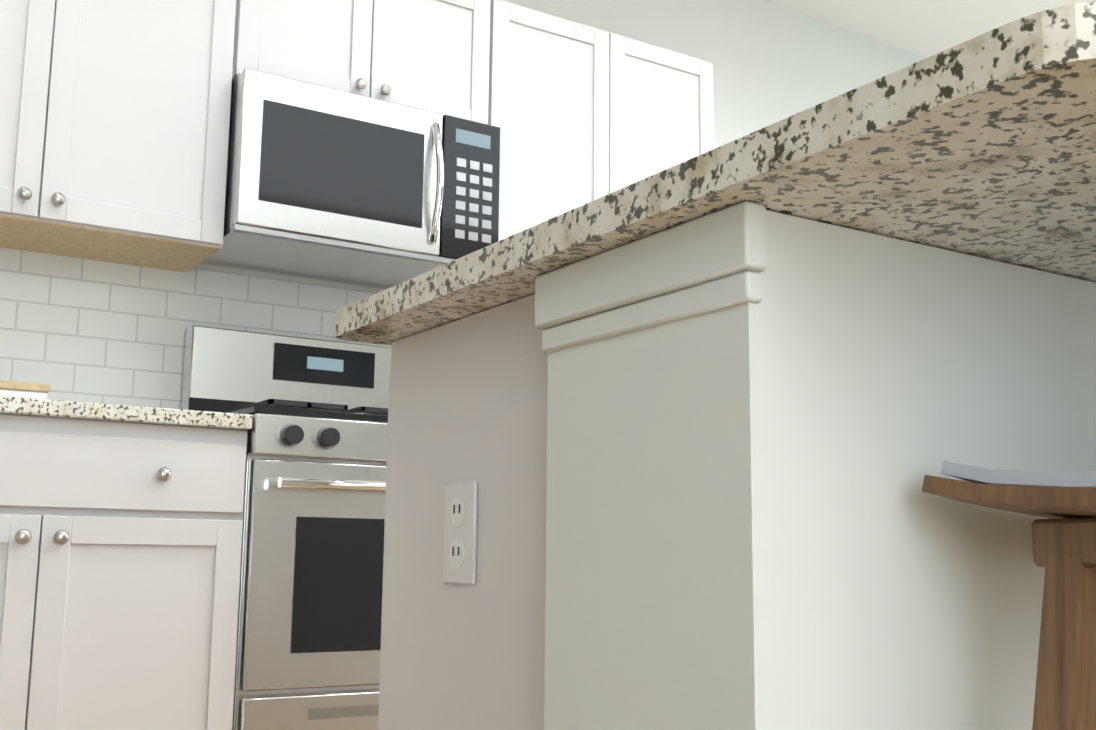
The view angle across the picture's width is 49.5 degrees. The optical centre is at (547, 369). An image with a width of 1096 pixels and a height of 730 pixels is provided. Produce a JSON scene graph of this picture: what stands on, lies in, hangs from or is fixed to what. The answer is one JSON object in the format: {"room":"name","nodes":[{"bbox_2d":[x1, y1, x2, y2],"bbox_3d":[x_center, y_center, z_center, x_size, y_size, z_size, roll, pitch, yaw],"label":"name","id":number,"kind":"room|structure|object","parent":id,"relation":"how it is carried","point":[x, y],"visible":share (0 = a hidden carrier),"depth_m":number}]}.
{"room":"kitchen","nodes":[
{"label":"kitchen","id":0,"kind":"room"},
{"bbox_2d":[196,0,924,291],"bbox_3d":[0.266,-0.150,4.225,8.000,2.770,0.120,6,-11,-32],"label":"wall","id":1,"kind":"structure","parent":0,"point":[772,64],"depth_m":4.64},
{"bbox_2d":[0,0,235,272],"bbox_3d":[-1.288,-0.781,3.017,0.893,0.904,0.374,6,-11,-32],"label":"upper cabinet","id":2,"kind":"object","parent":1,"relation":"attached to","point":[114,126],"visible":1,"depth_m":2.97},
{"bbox_2d":[0,247,390,408],"bbox_3d":[-0.713,-0.019,3.495,2.578,0.481,0.008,6,-11,-32],"label":"backsplash","id":3,"kind":"structure","parent":1,"relation":"attached to","point":[81,330],"depth_m":3.22},
{"bbox_2d":[232,0,490,123],"bbox_3d":[-0.581,-0.933,3.496,0.770,0.439,0.374,6,-11,-32],"label":"upper cabinet","id":4,"kind":"object","parent":1,"relation":"attached to","point":[431,55],"visible":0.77,"depth_m":3.37},
{"bbox_2d":[202,68,499,288],"bbox_3d":[-0.560,-0.509,3.388,0.768,0.430,0.469,6,-11,-32],"label":"microwave","id":5,"kind":"object","parent":4,"relation":"attached to","point":[323,183],"visible":0.92,"depth_m":3.22},
{"bbox_2d":[488,0,713,240],"bbox_3d":[0.112,-0.626,3.898,0.874,0.904,0.374,6,-11,-32],"label":"upper cabinet","id":6,"kind":"object","parent":1,"relation":"attached to","point":[579,114],"visible":0.35,"depth_m":3.74},
{"bbox_2d":[760,0,1094,57],"bbox_3d":[1.909,-2.045,1.193,10.799,0.060,7.500,6,-11,-32],"label":"ceiling","id":7,"kind":"structure","parent":0,"point":[926,28],"depth_m":4.85},
{"bbox_3d":[1.879,0.750,0.750,10.799,0.060,7.500,6,-11,-32],"label":"floor","id":8,"kind":"structure","parent":0,"visible":0},
{"bbox_2d":[0,414,246,729],"bbox_3d":[-1.240,0.557,2.674,0.923,0.854,0.659,6,-11,-32],"label":"base cabinet","id":9,"kind":"object","parent":8,"relation":"on","point":[120,553],"visible":1,"depth_m":2.55},
{"bbox_2d":[0,396,252,430],"bbox_3d":[-1.240,0.119,2.750,0.923,0.034,0.642,6,-11,-32],"label":"countertop","id":10,"kind":"structure","parent":9,"relation":"on","point":[33,407],"depth_m":2.58},
{"bbox_2d":[0,380,49,398],"bbox_3d":[-1.300,0.077,2.873,0.156,0.084,0.096,6,-11,-32],"label":"box","id":11,"kind":"object","parent":10,"relation":"on","point":[24,389],"visible":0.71,"depth_m":2.85},
{"bbox_2d":[181,325,390,729],"bbox_3d":[-0.508,0.468,3.134,0.770,1.189,0.685,6,-11,-32],"label":"range","id":12,"kind":"object","parent":8,"relation":"on","point":[308,649],"visible":0.4,"depth_m":2.79},
{"bbox_2d":[378,201,1095,729],"bbox_3d":[0.812,0.434,1.754,2.080,0.854,0.801,6,-11,-32],"label":"kitchen island","id":13,"kind":"object","parent":8,"relation":"on","point":[670,479],"visible":1,"depth_m":1.04},
{"bbox_2d":[335,0,1095,345],"bbox_3d":[0.909,-0.028,1.673,2.130,0.034,1.115,6,-11,-32],"label":"island countertop","id":14,"kind":"structure","parent":13,"relation":"on","point":[983,146],"depth_m":0.90},
{"bbox_2d":[922,461,1095,729],"bbox_3d":[0.600,0.301,0.863,0.436,0.841,0.459,6,-11,-32],"label":"bar stool","id":15,"kind":"object","parent":8,"relation":"on","point":[1064,543],"visible":1,"depth_m":0.90}
]}

